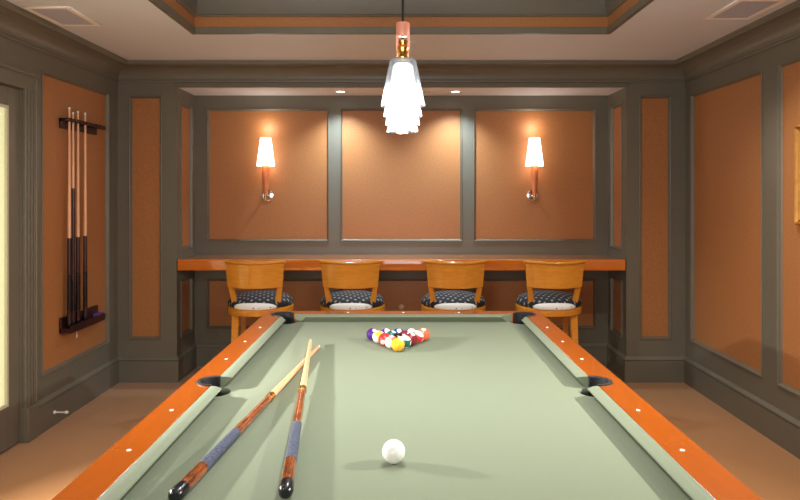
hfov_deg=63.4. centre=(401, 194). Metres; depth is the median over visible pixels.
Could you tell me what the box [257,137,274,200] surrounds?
wall sconce
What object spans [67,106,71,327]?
pool cue
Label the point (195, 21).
trim
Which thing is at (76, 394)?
baseboard
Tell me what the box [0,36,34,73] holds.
trim
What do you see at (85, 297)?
pool cue
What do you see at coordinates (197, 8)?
trim
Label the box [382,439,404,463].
cue ball
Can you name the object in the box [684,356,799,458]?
baseboard
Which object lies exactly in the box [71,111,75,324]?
pool cue
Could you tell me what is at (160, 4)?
trim
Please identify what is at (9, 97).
door
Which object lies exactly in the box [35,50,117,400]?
trim
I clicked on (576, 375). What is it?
cushion
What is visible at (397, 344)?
ball
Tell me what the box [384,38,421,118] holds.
pendant lamp
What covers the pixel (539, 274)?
bar stool
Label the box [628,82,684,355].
trim
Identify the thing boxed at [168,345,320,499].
pool cue
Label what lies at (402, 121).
diffuser
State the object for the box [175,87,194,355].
trim
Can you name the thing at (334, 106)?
trim
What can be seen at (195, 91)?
soffit
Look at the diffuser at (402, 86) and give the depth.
1.76 m
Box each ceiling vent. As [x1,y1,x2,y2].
[22,6,101,25]
[704,0,787,19]
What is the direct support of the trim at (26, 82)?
attached to the wall at (58, 95)
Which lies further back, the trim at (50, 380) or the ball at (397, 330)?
the trim at (50, 380)
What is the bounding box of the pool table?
[51,311,761,499]
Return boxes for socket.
[397,40,408,60]
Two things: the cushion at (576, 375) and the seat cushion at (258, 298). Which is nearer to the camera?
the cushion at (576, 375)
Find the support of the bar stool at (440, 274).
on the floor
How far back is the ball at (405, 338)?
2.75 m
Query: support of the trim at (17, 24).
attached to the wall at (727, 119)
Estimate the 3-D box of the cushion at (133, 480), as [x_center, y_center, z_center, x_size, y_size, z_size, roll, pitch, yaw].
[-0.600,0.638,1.556,0.040,0.037,1.097,0,0,0]
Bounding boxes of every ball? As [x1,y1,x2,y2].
[366,328,376,340]
[372,330,382,343]
[378,333,388,345]
[380,328,389,332]
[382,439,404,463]
[385,335,395,348]
[387,330,395,334]
[391,338,404,351]
[393,328,402,332]
[393,333,402,337]
[400,330,408,334]
[400,335,410,348]
[406,328,415,332]
[407,333,417,345]
[413,330,423,343]
[419,328,429,340]
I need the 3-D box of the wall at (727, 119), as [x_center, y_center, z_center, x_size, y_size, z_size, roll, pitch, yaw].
[2.288,0.213,1.786,0.200,2.434,6.573,0,0,0]
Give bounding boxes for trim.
[0,0,799,82]
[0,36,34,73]
[0,62,39,442]
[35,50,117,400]
[118,82,174,355]
[148,0,653,34]
[162,0,639,26]
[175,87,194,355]
[176,0,626,16]
[195,96,607,342]
[608,87,627,355]
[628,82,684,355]
[685,37,799,420]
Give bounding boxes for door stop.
[53,410,68,413]
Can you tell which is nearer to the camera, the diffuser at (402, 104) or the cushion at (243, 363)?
the diffuser at (402, 104)
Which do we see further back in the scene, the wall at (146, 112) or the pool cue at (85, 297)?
the wall at (146, 112)
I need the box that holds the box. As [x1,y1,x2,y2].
[93,312,103,316]
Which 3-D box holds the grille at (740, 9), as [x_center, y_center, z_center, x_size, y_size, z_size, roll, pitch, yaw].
[1.847,-1.000,3.490,0.195,0.008,0.320,0,0,0]
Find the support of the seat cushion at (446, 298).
on the bar stool at (440, 274)
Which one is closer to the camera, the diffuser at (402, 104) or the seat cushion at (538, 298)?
the diffuser at (402, 104)
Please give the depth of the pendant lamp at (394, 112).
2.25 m
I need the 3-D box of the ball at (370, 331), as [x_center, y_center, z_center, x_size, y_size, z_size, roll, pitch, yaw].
[-0.130,0.628,2.919,0.057,0.057,0.057,0,0,25]
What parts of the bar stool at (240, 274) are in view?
post, leg, leg, backrest, rail, post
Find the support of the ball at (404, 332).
on the pool table
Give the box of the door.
[0,85,19,452]
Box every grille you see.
[32,9,93,24]
[714,1,778,17]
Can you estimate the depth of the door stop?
4.02 m
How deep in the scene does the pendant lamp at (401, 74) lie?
1.77 m
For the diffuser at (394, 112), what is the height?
0.092 m
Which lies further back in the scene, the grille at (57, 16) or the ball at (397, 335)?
the grille at (57, 16)
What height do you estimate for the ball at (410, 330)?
0.057 m
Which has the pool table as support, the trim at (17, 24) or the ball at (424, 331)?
the ball at (424, 331)
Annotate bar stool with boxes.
[224,260,293,342]
[320,260,384,310]
[421,260,485,310]
[515,260,585,343]
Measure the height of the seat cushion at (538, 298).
0.118 m
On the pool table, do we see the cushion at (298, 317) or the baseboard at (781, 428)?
the cushion at (298, 317)
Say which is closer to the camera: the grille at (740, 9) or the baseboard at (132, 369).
the grille at (740, 9)
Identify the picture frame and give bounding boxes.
[794,126,799,224]
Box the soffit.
[180,88,622,95]
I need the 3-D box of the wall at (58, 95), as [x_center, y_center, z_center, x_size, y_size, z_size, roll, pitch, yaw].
[-2.288,0.213,1.786,0.200,2.434,6.573,0,0,0]
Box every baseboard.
[38,356,118,434]
[118,343,684,382]
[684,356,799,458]
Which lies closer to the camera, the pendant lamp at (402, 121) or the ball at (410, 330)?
the pendant lamp at (402, 121)
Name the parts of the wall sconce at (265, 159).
stem, lamp shade, wall plate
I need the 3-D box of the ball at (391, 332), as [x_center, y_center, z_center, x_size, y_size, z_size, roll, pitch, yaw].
[-0.044,0.628,2.869,0.057,0.057,0.057,0,0,28]
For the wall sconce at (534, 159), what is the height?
0.524 m
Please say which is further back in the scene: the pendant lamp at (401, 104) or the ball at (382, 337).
the ball at (382, 337)
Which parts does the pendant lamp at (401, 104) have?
lamp shade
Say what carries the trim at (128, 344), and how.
attached to the wall at (146, 112)
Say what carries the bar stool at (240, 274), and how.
on the floor
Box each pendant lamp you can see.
[381,0,424,108]
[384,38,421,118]
[385,97,419,126]
[387,109,417,133]
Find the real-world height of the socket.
0.052 m
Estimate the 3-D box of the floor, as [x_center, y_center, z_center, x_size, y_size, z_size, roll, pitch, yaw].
[0.000,1.480,2.055,4.976,0.100,7.110,0,0,0]
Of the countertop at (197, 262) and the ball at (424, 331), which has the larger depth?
the countertop at (197, 262)
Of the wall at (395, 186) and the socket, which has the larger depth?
the wall at (395, 186)
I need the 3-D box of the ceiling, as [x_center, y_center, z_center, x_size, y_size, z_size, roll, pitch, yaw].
[0.000,-1.016,2.055,4.976,0.025,7.110,0,0,0]
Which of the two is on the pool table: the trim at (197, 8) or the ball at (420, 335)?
the ball at (420, 335)
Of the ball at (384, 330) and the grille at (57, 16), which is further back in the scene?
the grille at (57, 16)
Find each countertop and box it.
[177,254,625,270]
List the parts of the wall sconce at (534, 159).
wall plate, stem, lamp shade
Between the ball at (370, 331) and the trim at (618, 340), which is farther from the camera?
the trim at (618, 340)
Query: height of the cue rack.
1.379 m
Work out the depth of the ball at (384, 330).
2.91 m
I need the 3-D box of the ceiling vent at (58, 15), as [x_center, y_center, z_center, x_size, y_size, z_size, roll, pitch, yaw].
[-1.890,-0.999,3.630,0.250,0.010,0.380,0,0,0]
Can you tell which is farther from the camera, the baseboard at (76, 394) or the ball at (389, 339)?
the baseboard at (76, 394)
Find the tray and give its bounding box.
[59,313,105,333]
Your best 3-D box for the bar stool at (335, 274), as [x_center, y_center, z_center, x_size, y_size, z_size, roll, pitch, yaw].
[-0.356,0.941,4.697,0.476,0.978,0.521,0,0,0]
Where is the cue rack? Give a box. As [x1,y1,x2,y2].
[59,118,105,333]
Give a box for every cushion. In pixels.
[97,386,221,499]
[221,317,284,386]
[228,290,292,307]
[295,314,511,321]
[320,290,384,307]
[421,290,485,307]
[516,290,580,307]
[522,317,587,386]
[587,386,714,499]
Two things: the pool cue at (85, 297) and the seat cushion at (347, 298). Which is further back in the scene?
the seat cushion at (347, 298)
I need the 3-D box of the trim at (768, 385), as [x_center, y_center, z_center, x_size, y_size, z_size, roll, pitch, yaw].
[2.175,0.177,1.837,0.025,2.134,6.273,0,0,0]
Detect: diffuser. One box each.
[390,62,415,98]
[391,98,414,109]
[392,109,412,118]
[393,119,411,126]
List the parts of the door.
glass pane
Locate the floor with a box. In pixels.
[0,367,799,499]
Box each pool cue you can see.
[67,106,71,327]
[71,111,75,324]
[76,110,80,323]
[83,112,87,320]
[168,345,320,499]
[278,339,311,498]
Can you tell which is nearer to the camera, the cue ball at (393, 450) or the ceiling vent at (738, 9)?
the cue ball at (393, 450)
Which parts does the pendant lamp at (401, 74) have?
lamp shade, cord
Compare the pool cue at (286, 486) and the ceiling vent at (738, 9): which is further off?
the ceiling vent at (738, 9)
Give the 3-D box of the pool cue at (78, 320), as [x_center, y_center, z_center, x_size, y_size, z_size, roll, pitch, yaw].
[-2.140,0.146,4.286,0.032,1.418,0.032,0,0,30]
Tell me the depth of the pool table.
1.84 m
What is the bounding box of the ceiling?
[7,0,795,59]
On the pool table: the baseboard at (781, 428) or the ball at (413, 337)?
the ball at (413, 337)
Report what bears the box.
on the cue rack
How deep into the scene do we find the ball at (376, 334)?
2.85 m
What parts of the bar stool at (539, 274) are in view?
post, rail, backrest, leg, leg, post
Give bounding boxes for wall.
[43,75,104,370]
[133,83,666,335]
[209,111,592,325]
[694,62,799,390]
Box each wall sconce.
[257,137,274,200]
[525,137,543,200]
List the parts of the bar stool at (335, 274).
post, rail, backrest, post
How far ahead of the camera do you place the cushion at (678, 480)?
1.61 m
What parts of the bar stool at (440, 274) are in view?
post, rail, backrest, post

